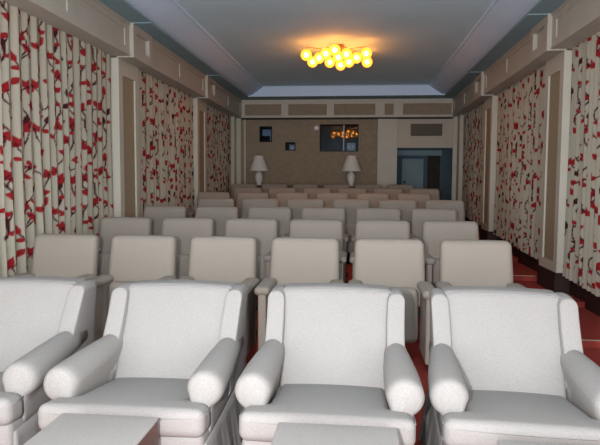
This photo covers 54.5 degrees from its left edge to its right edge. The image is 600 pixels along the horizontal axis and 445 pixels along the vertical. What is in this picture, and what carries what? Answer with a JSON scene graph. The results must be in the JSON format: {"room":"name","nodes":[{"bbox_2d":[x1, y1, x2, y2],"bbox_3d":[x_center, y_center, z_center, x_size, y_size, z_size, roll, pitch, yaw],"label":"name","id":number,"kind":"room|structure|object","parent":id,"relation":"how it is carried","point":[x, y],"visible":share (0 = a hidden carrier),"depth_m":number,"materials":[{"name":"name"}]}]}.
{"room":"home movie theater","nodes":[
{"label":"home movie theater","id":0,"kind":"room"},
{"bbox_2d":[237,118,377,188],"bbox_3d":[0.266,-1.133,12.636,3.610,2.295,0.100,1,4,6],"label":"wall","id":1,"kind":"structure","parent":0,"point":[307,164],"depth_m":12.57,"materials":[{"name":"brown paint"}]},
{"bbox_2d":[237,119,240,183],"bbox_3d":[-1.334,-1.128,12.723,0.090,2.255,0.040,1,4,6],"label":"trim","id":2,"kind":"structure","parent":1,"relation":"attached to","point":[238,120],"depth_m":12.67,"materials":[{"name":"paint"}]},
{"bbox_2d":[244,120,245,183],"bbox_3d":[-1.199,-1.127,12.710,0.040,2.255,0.040,1,4,6],"label":"trim","id":3,"kind":"structure","parent":1,"relation":"attached to","point":[244,120],"depth_m":12.66,"materials":[{"name":"paint"}]},
{"bbox_2d":[259,126,271,141],"bbox_3d":[-0.738,-1.915,12.652,0.274,0.334,0.071,1,4,6],"label":"window","id":4,"kind":"structure","parent":1,"relation":"in","point":[259,126],"depth_m":12.62,"materials":[{"name":"black glass"}]},
{"bbox_2d":[320,124,358,151],"bbox_3d":[0.839,-1.813,12.508,0.824,0.579,0.079,1,4,6],"label":"window","id":5,"kind":"structure","parent":1,"relation":"in","point":[320,124],"depth_m":12.47,"materials":[{"name":"black glass"}]},
{"bbox_2d":[241,98,452,119],"bbox_3d":[0.961,-2.394,12.338,4.440,0.400,0.175,1,4,6],"label":"trim","id":6,"kind":"structure","parent":1,"relation":"attached to","point":[440,108],"depth_m":12.29,"materials":[{"name":"paint"}]},
{"bbox_2d":[377,119,397,187],"bbox_3d":[1.850,-1.088,12.403,0.410,2.255,0.060,1,4,6],"label":"trim","id":7,"kind":"structure","parent":1,"relation":"attached to","point":[387,128],"depth_m":12.35,"materials":[{"name":"paint"}]},
{"bbox_2d":[397,117,457,199],"bbox_3d":[2.763,-1.102,12.383,1.410,2.295,0.120,1,4,6],"label":"trim","id":8,"kind":"structure","parent":1,"relation":"attached to","point":[411,133],"depth_m":12.29,"materials":[{"name":"beige paint"}]},
{"bbox_2d":[261,125,357,150],"bbox_3d":[0.191,-1.825,13.072,2.700,1.050,0.850,1,4,6],"label":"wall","id":9,"kind":"structure","parent":0,"point":[331,135],"depth_m":13.38,"materials":[{"name":"black"}]},
{"bbox_2d":[262,130,270,140],"bbox_3d":[-0.713,-1.716,13.093,0.240,0.720,0.200,1,4,6],"label":"control box","id":10,"kind":"object","parent":9,"relation":"on","point":[266,133],"visible":0.51,"depth_m":12.98,"materials":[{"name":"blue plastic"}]},
{"bbox_2d":[289,145,294,149],"bbox_3d":[-0.161,-1.532,12.954,0.130,0.380,0.295,1,4,6],"label":"spotlight","id":11,"kind":"object","parent":9,"relation":"on","point":[291,147],"visible":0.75,"depth_m":12.84,"materials":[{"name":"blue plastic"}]},
{"bbox_2d":[347,143,355,150],"bbox_3d":[1.139,-1.544,12.935,0.180,0.420,0.376,1,4,6],"label":"projector","id":12,"kind":"object","parent":9,"relation":"on","point":[350,146],"visible":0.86,"depth_m":12.77,"materials":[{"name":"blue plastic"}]},
{"bbox_2d":[131,0,513,91],"bbox_3d":[0.376,-2.324,6.344,5.220,0.318,16.200,1,4,6],"label":"ceiling","id":13,"kind":"structure","parent":0,"point":[410,42],"depth_m":7.56,"materials":[{"name":"paint"}]},
{"bbox_2d":[125,0,261,95],"bbox_3d":[-1.591,-2.201,5.211,0.328,0.180,13.550,1,4,6],"label":"trim","id":14,"kind":"structure","parent":13,"relation":"attached to","point":[168,15],"depth_m":7.43,"materials":[{"name":"paint"}]},
{"bbox_2d":[301,44,371,69],"bbox_3d":[0.548,-2.371,8.241,0.970,0.258,1.105,1,4,11],"label":"chandelier","id":15,"kind":"object","parent":13,"relation":"hanging from","point":[335,50],"visible":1,"depth_m":8.17,"materials":[{"name":"yellow glass"}]},
{"bbox_2d":[248,85,444,96],"bbox_3d":[0.908,-2.654,11.768,3.960,0.200,0.080,1,4,6],"label":"trim","id":16,"kind":"structure","parent":13,"relation":"attached to","point":[364,90],"depth_m":11.75,"materials":[{"name":"paint"}]},
{"bbox_2d":[430,0,539,93],"bbox_3d":[2.083,-2.156,4.853,0.328,0.180,13.550,1,4,6],"label":"trim","id":17,"kind":"structure","parent":13,"relation":"attached to","point":[501,16],"depth_m":7.31,"materials":[{"name":"paint"}]},
{"bbox_2d":[243,232,599,444],"bbox_3d":[0.359,0.742,6.566,5.220,0.573,16.200,1,4,6],"label":"floor","id":18,"kind":"structure","parent":0,"point":[523,275],"depth_m":4.74,"materials":[{"name":"red carpet"}]},
{"bbox_2d":[0,276,96,444],"bbox_3d":[-1.451,0.735,2.760,0.759,0.820,1.007,0,4,1],"label":"armchair","id":19,"kind":"object","parent":18,"relation":"on","point":[45,321],"visible":0.66,"depth_m":2.91,"materials":[{"name":"fabric"}]},
{"bbox_2d":[0,371,23,425],"bbox_3d":[-1.454,0.767,2.595,0.657,0.205,0.669,0,4,1],"label":"seat cushion","id":20,"kind":"object","parent":19,"relation":"on","point":[11,395],"depth_m":2.34,"materials":[{"name":"fabric"}]},
{"bbox_2d":[9,234,99,279],"bbox_3d":[-1.875,0.534,4.423,0.608,0.854,0.599,1,4,6],"label":"seat","id":21,"kind":"object","parent":18,"relation":"on","point":[54,255],"visible":0.21,"depth_m":4.55,"materials":[{"name":"fabric"}]},
{"bbox_2d":[23,413,157,444],"bbox_3d":[-0.698,0.952,1.890,0.356,0.521,0.420,1,4,6],"label":"ottoman","id":22,"kind":"object","parent":18,"relation":"on","point":[68,428],"visible":1,"depth_m":1.94,"materials":[{"name":"fabric"}]},
{"bbox_2d":[97,217,151,275],"bbox_3d":[-1.758,0.389,5.603,0.608,0.854,0.599,1,4,6],"label":"seat","id":23,"kind":"object","parent":18,"relation":"on","point":[110,227],"visible":0.15,"depth_m":5.74,"materials":[{"name":"fabric"}]},
{"bbox_2d":[97,252,109,275],"bbox_3d":[-1.756,0.489,5.636,0.400,0.390,0.154,1,4,6],"label":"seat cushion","id":24,"kind":"object","parent":23,"relation":"on","point":[104,257],"depth_m":5.59,"materials":[{"name":"fabric"}]},
{"bbox_2d":[88,235,176,341],"bbox_3d":[-1.245,0.542,4.362,0.608,0.854,0.599,1,4,6],"label":"seat","id":25,"kind":"object","parent":18,"relation":"on","point":[133,258],"visible":0.39,"depth_m":4.48,"materials":[{"name":"fabric"}]},
{"bbox_2d":[38,280,247,444],"bbox_3d":[-0.645,0.745,2.680,0.760,0.820,1.007,1,4,5],"label":"armchair","id":26,"kind":"object","parent":18,"relation":"on","point":[171,351],"visible":0.91,"depth_m":2.73,"materials":[{"name":"fabric"}]},
{"bbox_2d":[38,377,210,437],"bbox_3d":[-0.660,0.777,2.516,0.657,0.205,0.669,1,4,5],"label":"seat cushion","id":27,"kind":"object","parent":26,"relation":"on","point":[180,413],"depth_m":2.26,"materials":[{"name":"fabric"}]},
{"bbox_2d":[143,206,186,234],"bbox_3d":[-1.641,0.244,6.783,0.608,0.854,0.599,1,4,6],"label":"seat","id":28,"kind":"object","parent":18,"relation":"on","point":[157,214],"visible":0.07,"depth_m":6.92,"materials":[{"name":"fabric"}]},
{"bbox_2d":[161,218,213,278],"bbox_3d":[-1.128,0.397,5.542,0.608,0.854,0.599,1,4,6],"label":"seat","id":29,"kind":"object","parent":18,"relation":"on","point":[184,230],"visible":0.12,"depth_m":5.67,"materials":[{"name":"fabric"}]},
{"bbox_2d":[176,254,189,278],"bbox_3d":[-1.126,0.497,5.575,0.400,0.390,0.154,1,4,6],"label":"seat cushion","id":30,"kind":"object","parent":29,"relation":"on","point":[182,262],"depth_m":5.51,"materials":[{"name":"fabric"}]},
{"bbox_2d":[187,192,229,217],"bbox_3d":[-1.407,-0.046,9.143,0.608,0.854,0.599,1,4,6],"label":"seat","id":31,"kind":"object","parent":18,"relation":"on","point":[191,214],"visible":0.2,"depth_m":9.29,"materials":[{"name":"fabric"}]},
{"bbox_2d":[197,198,233,206],"bbox_3d":[-1.198,0.103,7.931,0.608,0.854,0.599,1,4,6],"label":"seat","id":32,"kind":"object","parent":18,"relation":"on","point":[228,202],"visible":0.09,"depth_m":8.08,"materials":[{"name":"fabric"}]},
{"bbox_2d":[195,206,238,235],"bbox_3d":[-1.011,0.252,6.721,0.608,0.854,0.599,1,4,6],"label":"seat","id":33,"kind":"object","parent":18,"relation":"on","point":[219,214],"visible":0.09,"depth_m":6.86,"materials":[{"name":"fabric"}]},
{"bbox_2d":[176,236,259,357],"bbox_3d":[-0.615,0.550,4.300,0.608,0.854,0.599,1,4,6],"label":"seat","id":34,"kind":"object","parent":18,"relation":"on","point":[211,258],"visible":0.31,"depth_m":4.42,"materials":[{"name":"fabric"}]},
{"bbox_2d":[230,184,256,198],"bbox_3d":[-1.148,-0.336,11.500,0.608,0.854,0.599,1,4,6],"label":"seat","id":35,"kind":"object","parent":18,"relation":"on","point":[233,186],"visible":0.09,"depth_m":11.65,"materials":[{"name":"fabric"}]},
{"bbox_2d":[233,187,261,206],"bbox_3d":[-0.964,-0.187,10.291,0.608,0.854,0.599,1,4,6],"label":"seat","id":36,"kind":"object","parent":18,"relation":"on","point":[243,189],"visible":0.2,"depth_m":10.45,"materials":[{"name":"fabric"}]},
{"bbox_2d":[224,218,277,309],"bbox_3d":[-0.498,0.405,5.480,0.608,0.854,0.599,1,4,6],"label":"seat","id":37,"kind":"object","parent":18,"relation":"on","point":[264,231],"visible":0.26,"depth_m":5.61,"materials":[{"name":"fabric"}]},
{"bbox_2d":[256,255,265,296],"bbox_3d":[-0.496,0.505,5.514,0.400,0.390,0.154,1,4,6],"label":"seat cushion","id":38,"kind":"object","parent":37,"relation":"on","point":[261,265],"depth_m":5.44,"materials":[{"name":"fabric"}]},
{"bbox_2d":[236,192,268,217],"bbox_3d":[-0.778,-0.038,9.081,0.608,0.854,0.599,1,4,6],"label":"seat","id":39,"kind":"object","parent":18,"relation":"on","point":[241,195],"visible":0.12,"depth_m":9.23,"materials":[{"name":"fabric"}]},
{"bbox_2d":[241,198,278,217],"bbox_3d":[-0.575,0.111,7.870,0.608,0.854,0.599,1,4,6],"label":"seat","id":40,"kind":"object","parent":18,"relation":"on","point":[251,202],"visible":0.09,"depth_m":8.02,"materials":[{"name":"fabric"}]},
{"bbox_2d":[248,207,291,236],"bbox_3d":[-0.381,0.260,6.660,0.608,0.854,0.599,1,4,6],"label":"seat","id":41,"kind":"object","parent":18,"relation":"on","point":[283,215],"visible":0.11,"depth_m":6.79,"materials":[{"name":"fabric"}]},
{"bbox_2d":[262,184,286,192],"bbox_3d":[-0.532,-0.329,11.440,0.608,0.854,0.599,1,4,6],"label":"seat","id":42,"kind":"object","parent":18,"relation":"on","point":[265,187],"visible":0.05,"depth_m":11.59,"materials":[{"name":"fabric"}]},
{"bbox_2d":[268,188,296,198],"bbox_3d":[-0.341,-0.180,10.230,0.608,0.854,0.599,1,4,6],"label":"seat","id":43,"kind":"object","parent":18,"relation":"on","point":[272,192],"visible":0.14,"depth_m":10.38,"materials":[{"name":"fabric"}]},
{"bbox_2d":[276,193,308,206],"bbox_3d":[-0.148,-0.031,9.020,0.608,0.854,0.599,1,4,6],"label":"seat","id":44,"kind":"object","parent":18,"relation":"on","point":[282,197],"visible":0.09,"depth_m":9.17,"materials":[{"name":"fabric"}]},
{"bbox_2d":[254,237,343,349],"bbox_3d":[0.015,0.558,4.239,0.608,0.854,0.599,1,4,6],"label":"seat","id":45,"kind":"object","parent":18,"relation":"on","point":[293,259],"visible":0.37,"depth_m":4.36,"materials":[{"name":"fabric"}]},
{"bbox_2d":[286,199,323,219],"bbox_3d":[0.048,0.118,7.809,0.608,0.854,0.599,1,4,6],"label":"seat","id":46,"kind":"object","parent":18,"relation":"on","point":[296,205],"visible":0.09,"depth_m":7.95,"materials":[{"name":"fabric"}]},
{"bbox_2d":[292,184,317,192],"bbox_3d":[0.084,-0.321,11.380,0.608,0.854,0.599,1,4,6],"label":"seat","id":47,"kind":"object","parent":18,"relation":"on","point":[299,187],"visible":0.1,"depth_m":11.53,"materials":[{"name":"fabric"}]},
{"bbox_2d":[303,188,331,198],"bbox_3d":[0.282,-0.172,10.169,0.608,0.854,0.599,1,4,6],"label":"seat","id":48,"kind":"object","parent":18,"relation":"on","point":[312,192],"visible":0.12,"depth_m":10.32,"materials":[{"name":"fabric"}]},
{"bbox_2d":[289,219,346,280],"bbox_3d":[0.132,0.413,5.419,0.608,0.854,0.599,1,4,6],"label":"seat","id":49,"kind":"object","parent":18,"relation":"on","point":[319,228],"visible":0.2,"depth_m":5.56,"materials":[{"name":"fabric"}]},
{"bbox_2d":[301,207,348,282],"bbox_3d":[0.249,0.268,6.599,0.608,0.854,0.599,1,4,6],"label":"seat","id":50,"kind":"object","parent":18,"relation":"on","point":[307,212],"visible":0.23,"depth_m":6.74,"materials":[{"name":"fabric"}]},
{"bbox_2d":[235,283,424,444],"bbox_3d":[0.145,0.754,2.603,0.759,0.820,1.007,1,4,6],"label":"armchair","id":51,"kind":"object","parent":18,"relation":"on","point":[331,353],"visible":0.93,"depth_m":2.69,"materials":[{"name":"fabric"}]},
{"bbox_2d":[239,384,415,444],"bbox_3d":[0.126,0.786,2.439,0.657,0.205,0.669,1,4,6],"label":"seat cushion","id":52,"kind":"object","parent":51,"relation":"on","point":[333,404],"depth_m":2.20,"materials":[{"name":"fabric"}]},
{"bbox_2d":[316,193,348,207],"bbox_3d":[0.482,-0.023,8.959,0.608,0.854,0.599,1,4,6],"label":"seat","id":53,"kind":"object","parent":18,"relation":"on","point":[327,198],"visible":0.07,"depth_m":9.10,"materials":[{"name":"fabric"}]},
{"bbox_2d":[271,422,399,444],"bbox_3d":[0.106,0.961,1.817,0.410,0.521,0.420,1,4,6],"label":"ottoman","id":54,"kind":"object","parent":18,"relation":"on","point":[285,433],"visible":1,"depth_m":1.91,"materials":[{"name":"fabric"}]},
{"bbox_2d":[324,184,349,192],"bbox_3d":[0.700,-0.313,11.320,0.608,0.854,0.599,1,4,6],"label":"seat","id":55,"kind":"object","parent":18,"relation":"on","point":[334,187],"visible":0.08,"depth_m":11.47,"materials":[{"name":"fabric"}]},
{"bbox_2d":[332,199,369,263],"bbox_3d":[0.671,0.126,7.749,0.608,0.854,0.599,1,4,6],"label":"seat","id":56,"kind":"object","parent":18,"relation":"on","point":[350,206],"visible":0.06,"depth_m":7.87,"materials":[{"name":"fabric"}]},
{"bbox_2d":[346,225,354,253],"bbox_3d":[0.673,0.226,7.782,0.400,0.390,0.154,1,4,6],"label":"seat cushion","id":57,"kind":"object","parent":56,"relation":"on","point":[350,229],"depth_m":7.72,"materials":[{"name":"fabric"}]},
{"bbox_2d":[338,188,366,198],"bbox_3d":[0.905,-0.164,10.109,0.608,0.854,0.599,1,4,6],"label":"seat","id":58,"kind":"object","parent":18,"relation":"on","point":[352,192],"visible":0.06,"depth_m":10.26,"materials":[{"name":"fabric"}]},
{"bbox_2d":[355,184,380,192],"bbox_3d":[1.316,-0.306,11.260,0.608,0.854,0.599,1,4,6],"label":"seat","id":59,"kind":"object","parent":18,"relation":"on","point":[370,188],"visible":0.05,"depth_m":11.41,"materials":[{"name":"fabric"}]},
{"bbox_2d":[356,193,389,207],"bbox_3d":[1.112,-0.015,8.897,0.608,0.854,0.599,1,4,6],"label":"seat","id":60,"kind":"object","parent":18,"relation":"on","point":[374,198],"visible":0.07,"depth_m":9.04,"materials":[{"name":"fabric"}]},
{"bbox_2d":[351,208,400,251],"bbox_3d":[0.879,0.275,6.537,0.608,0.854,0.599,1,4,6],"label":"seat","id":61,"kind":"object","parent":18,"relation":"on","point":[361,213],"visible":0.22,"depth_m":6.68,"materials":[{"name":"fabric"}]},
{"bbox_2d":[349,220,409,279],"bbox_3d":[0.762,0.420,5.357,0.608,0.854,0.599,1,4,6],"label":"seat","id":62,"kind":"object","parent":18,"relation":"on","point":[391,229],"visible":0.16,"depth_m":5.50,"materials":[{"name":"fabric"}]},
{"bbox_2d":[373,188,402,199],"bbox_3d":[1.528,-0.157,10.048,0.608,0.854,0.599,1,4,6],"label":"seat","id":63,"kind":"object","parent":18,"relation":"on","point":[392,192],"visible":0.06,"depth_m":10.19,"materials":[{"name":"fabric"}]},
{"bbox_2d":[348,238,433,364],"bbox_3d":[0.645,0.566,4.178,0.608,0.854,0.599,1,4,6],"label":"seat","id":64,"kind":"object","parent":18,"relation":"on","point":[392,263],"visible":0.55,"depth_m":4.29,"materials":[{"name":"fabric"}]},
{"bbox_2d":[390,287,417,342],"bbox_3d":[0.647,0.665,4.211,0.400,0.390,0.154,1,4,6],"label":"seat cushion","id":65,"kind":"object","parent":64,"relation":"on","point":[410,294],"depth_m":4.14,"materials":[{"name":"fabric"}]},
{"bbox_2d":[378,200,416,234],"bbox_3d":[1.294,0.134,7.688,0.608,0.854,0.599,1,4,6],"label":"seat","id":66,"kind":"object","parent":18,"relation":"on","point":[405,206],"visible":0.06,"depth_m":7.83,"materials":[{"name":"fabric"}]},
{"bbox_2d":[387,185,412,192],"bbox_3d":[1.932,-0.298,11.200,0.608,0.854,0.599,1,4,6],"label":"seat","id":67,"kind":"object","parent":18,"relation":"on","point":[406,188],"visible":0.09,"depth_m":11.34,"materials":[{"name":"fabric"}]},
{"bbox_2d":[397,193,430,207],"bbox_3d":[1.742,-0.007,8.836,0.608,0.854,0.599,1,4,6],"label":"seat","id":68,"kind":"object","parent":18,"relation":"on","point":[420,199],"visible":0.09,"depth_m":8.98,"materials":[{"name":"fabric"}]},
{"bbox_2d":[409,189,439,199],"bbox_3d":[2.151,-0.149,9.987,0.608,0.854,0.599,1,4,6],"label":"seat","id":69,"kind":"object","parent":18,"relation":"on","point":[435,193],"visible":0.08,"depth_m":10.13,"materials":[{"name":"fabric"}]},
{"bbox_2d":[410,208,456,240],"bbox_3d":[1.509,0.283,6.476,0.608,0.854,0.599,1,4,6],"label":"seat","id":70,"kind":"object","parent":18,"relation":"on","point":[418,215],"visible":0.2,"depth_m":6.62,"materials":[{"name":"fabric"}]},
{"bbox_2d":[425,200,464,220],"bbox_3d":[1.917,0.141,7.627,0.608,0.854,0.599,1,4,6],"label":"seat","id":71,"kind":"object","parent":18,"relation":"on","point":[458,205],"visible":0.07,"depth_m":7.77,"materials":[{"name":"fabric"}]},
{"bbox_2d":[422,221,478,287],"bbox_3d":[1.392,0.428,5.296,0.608,0.854,0.599,1,4,6],"label":"seat","id":72,"kind":"object","parent":18,"relation":"on","point":[433,232],"visible":0.31,"depth_m":5.43,"materials":[{"name":"fabric"}]},
{"bbox_2d":[432,258,439,287],"bbox_3d":[1.394,0.528,5.329,0.400,0.390,0.154,1,4,6],"label":"seat cushion","id":73,"kind":"object","parent":72,"relation":"on","point":[435,268],"depth_m":5.29,"materials":[{"name":"fabric"}]},
{"bbox_2d":[435,240,525,288],"bbox_3d":[1.275,0.573,4.116,0.608,0.854,0.599,1,4,6],"label":"seat","id":74,"kind":"object","parent":18,"relation":"on","point":[461,262],"visible":0.3,"depth_m":4.24,"materials":[{"name":"fabric"}]},
{"bbox_2d":[418,286,599,444],"bbox_3d":[0.921,0.764,2.528,0.759,0.820,1.007,1,4,9],"label":"armchair","id":75,"kind":"object","parent":18,"relation":"on","point":[506,363],"visible":0.99,"depth_m":2.62,"materials":[{"name":"fabric"}]},
{"bbox_2d":[441,390,599,444],"bbox_3d":[0.892,0.796,2.366,0.657,0.205,0.669,1,4,9],"label":"seat cushion","id":76,"kind":"object","parent":75,"relation":"on","point":[488,417],"depth_m":2.13,"materials":[{"name":"fabric"}]},
{"bbox_2d":[497,440,573,444],"bbox_3d":[0.822,0.983,1.738,0.385,0.496,0.420,1,4,7],"label":"ottoman","id":77,"kind":"object","parent":18,"relation":"on","point":[499,442],"visible":1,"depth_m":1.92,"materials":[{"name":"fabric"}]},
{"bbox_3d":[0.109,-0.376,12.414,2.700,0.815,0.260,1,4,6],"label":"console table","id":78,"kind":"object","parent":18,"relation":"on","visible":0},
{"bbox_2d":[249,154,268,184],"bbox_3d":[-0.875,-1.128,12.426,0.420,0.673,0.420,1,4,6],"label":"table lamp","id":79,"kind":"object","parent":78,"relation":"on","point":[258,164],"visible":0.98,"depth_m":12.31,"materials":[{"name":"white ceramic"}]},
{"bbox_2d":[341,154,360,185],"bbox_3d":[1.075,-1.104,12.236,0.420,0.673,0.420,1,4,6],"label":"table lamp","id":80,"kind":"object","parent":78,"relation":"on","point":[351,164],"visible":0.98,"depth_m":12.12,"materials":[{"name":"white ceramic"}]},
{"bbox_2d":[397,148,452,199],"bbox_3d":[2.812,-1.342,13.378,1.510,2.630,1.900,1,4,6],"label":"wall","id":81,"kind":"structure","parent":0,"point":[446,158],"depth_m":13.90,"materials":[{"name":"paint"}]},
{"bbox_2d":[99,0,565,99],"bbox_3d":[0.277,-2.102,5.362,5.000,0.019,14.199,1,4,6],"label":"trim","id":82,"kind":"structure","parent":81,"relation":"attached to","point":[123,8],"depth_m":7.88,"materials":[{"name":"paint"}]},
{"bbox_2d":[402,159,423,188],"bbox_3d":[2.684,-0.791,13.934,0.500,1.450,0.100,1,4,6],"label":"door","id":83,"kind":"structure","parent":81,"relation":"in","point":[412,169],"depth_m":13.92,"materials":[{"name":"paint"}]},
{"bbox_2d":[397,150,441,155],"bbox_3d":[2.784,-1.654,13.877,1.150,0.120,0.070,1,4,6],"label":"trim","id":84,"kind":"structure","parent":81,"relation":"attached to","point":[399,152],"depth_m":13.84,"materials":[{"name":"paint"}]},
{"bbox_2d":[411,124,441,135],"bbox_3d":[2.666,-1.953,12.284,0.655,0.255,0.012,1,4,6],"label":"air vent","id":85,"kind":"object","parent":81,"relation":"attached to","point":[416,129],"depth_m":12.28,"materials":[{"name":"brown metal"}]},
{"bbox_2d":[427,156,439,190],"bbox_3d":[3.179,-0.822,13.908,0.290,1.520,0.050,1,4,6],"label":"door","id":86,"kind":"structure","parent":81,"relation":"attached to","point":[433,164],"depth_m":13.86,"materials":[{"name":"brown wood"}]},
{"bbox_2d":[451,117,456,199],"bbox_3d":[3.242,-1.072,12.277,0.075,2.255,0.040,1,4,6],"label":"trim","id":87,"kind":"structure","parent":81,"relation":"attached to","point":[454,118],"depth_m":12.24,"materials":[{"name":"paint"}]},
{"bbox_3d":[-2.273,-0.781,5.758,0.100,3.400,14.300,1,4,6],"label":"wall","id":88,"kind":"structure","parent":0,"visible":0},
{"bbox_2d":[0,0,113,276],"bbox_3d":[-2.198,-0.509,5.177,0.054,2.467,2.590,1,4,6],"label":"floral curtain","id":89,"kind":"object","parent":88,"relation":"hanging from","point":[56,177],"visible":0.79,"depth_m":5.09,"materials":[{"name":"fabric"}]},
{"bbox_2d":[2,0,241,117],"bbox_3d":[-1.958,-1.936,5.594,0.530,0.371,14.200,1,4,6],"label":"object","id":90,"kind":"structure","parent":88,"relation":"attached to","point":[92,22],"depth_m":6.36,"materials":[{"name":"beige paint"}]},
{"bbox_2d":[111,57,140,216],"bbox_3d":[-2.039,-0.511,6.777,0.175,2.641,0.590,1,4,6],"label":"trim","id":91,"kind":"structure","parent":88,"relation":"attached to","point":[124,75],"depth_m":6.65,"materials":[{"name":"paint"}]},
{"bbox_2d":[138,70,194,217],"bbox_3d":[-1.886,-0.818,8.341,0.056,2.306,2.553,1,4,6],"label":"floral curtain","id":92,"kind":"object","parent":88,"relation":"hanging from","point":[165,111],"visible":0.66,"depth_m":8.18,"materials":[{"name":"fabric"}]},
{"bbox_2d":[193,98,206,209],"bbox_3d":[-1.728,-0.818,9.923,0.175,2.482,0.580,1,4,6],"label":"trim","id":93,"kind":"structure","parent":88,"relation":"attached to","point":[199,106],"depth_m":9.73,"materials":[{"name":"paint"}]},
{"bbox_2d":[207,105,230,196],"bbox_3d":[-1.589,-1.113,11.339,0.057,2.148,2.260,1,4,6],"label":"floral curtain","id":94,"kind":"object","parent":88,"relation":"hanging from","point":[218,122],"visible":0.62,"depth_m":11.36,"materials":[{"name":"fabric"}]},
{"bbox_2d":[231,116,236,184],"bbox_3d":[-1.462,-1.092,12.622,0.175,2.354,0.270,1,4,6],"label":"trim","id":95,"kind":"structure","parent":88,"relation":"attached to","point":[233,119],"depth_m":12.48,"materials":[{"name":"paint"}]},
{"bbox_3d":[2.915,-0.786,6.205,0.100,3.400,16.200,1,4,6],"label":"wall","id":96,"kind":"structure","parent":0,"visible":0},
{"bbox_2d":[456,115,463,200],"bbox_3d":[3.360,-1.033,12.152,0.175,2.354,0.270,1,4,6],"label":"trim","id":97,"kind":"structure","parent":96,"relation":"attached to","point":[459,175],"depth_m":12.03,"materials":[{"name":"paint"}]},
{"bbox_2d":[462,103,483,224],"bbox_3d":[3.237,-1.054,10.871,0.054,2.148,2.268,1,4,6],"label":"floral curtain","id":98,"kind":"object","parent":96,"relation":"hanging from","point":[473,129],"visible":0.77,"depth_m":10.88,"materials":[{"name":"fabric"}]},
{"bbox_2d":[480,96,497,239],"bbox_3d":[3.093,-0.758,9.453,0.175,2.482,0.580,1,4,6],"label":"trim","id":99,"kind":"structure","parent":96,"relation":"attached to","point":[490,104],"depth_m":9.24,"materials":[{"name":"paint"}]},
{"bbox_2d":[494,65,545,260],"bbox_3d":[2.942,-0.758,7.870,0.060,2.306,2.556,1,4,6],"label":"floral curtain","id":100,"kind":"object","parent":96,"relation":"hanging from","point":[520,128],"visible":0.89,"depth_m":7.70,"materials":[{"name":"fabric"}]},
{"bbox_2d":[452,0,599,116],"bbox_3d":[2.510,-1.881,5.158,0.530,0.371,14.200,1,4,6],"label":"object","id":101,"kind":"structure","parent":96,"relation":"attached to","point":[572,22],"depth_m":6.38,"materials":[{"name":"beige paint"}]},
{"bbox_2d":[465,216,599,316],"bbox_3d":[2.751,0.679,5.319,0.020,0.805,14.200,1,4,6],"label":"baseboard","id":102,"kind":"structure","parent":96,"relation":"attached to","point":[592,302],"depth_m":5.93,"materials":[{"name":"black wood"}]},
{"bbox_2d":[537,50,571,293],"bbox_3d":[2.783,-0.452,6.307,0.175,2.641,0.590,1,4,6],"label":"pilaster","id":103,"kind":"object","parent":96,"relation":"attached to","point":[558,74],"depth_m":6.19,"materials":[{"name":"paint"}]},
{"bbox_2d":[563,32,599,296],"bbox_3d":[2.629,-0.450,4.706,0.055,2.467,2.592,1,4,6],"label":"floral curtain","id":104,"kind":"object","parent":96,"relation":"hanging from","point":[581,257],"visible":1,"depth_m":5.55,"materials":[{"name":"fabric"}]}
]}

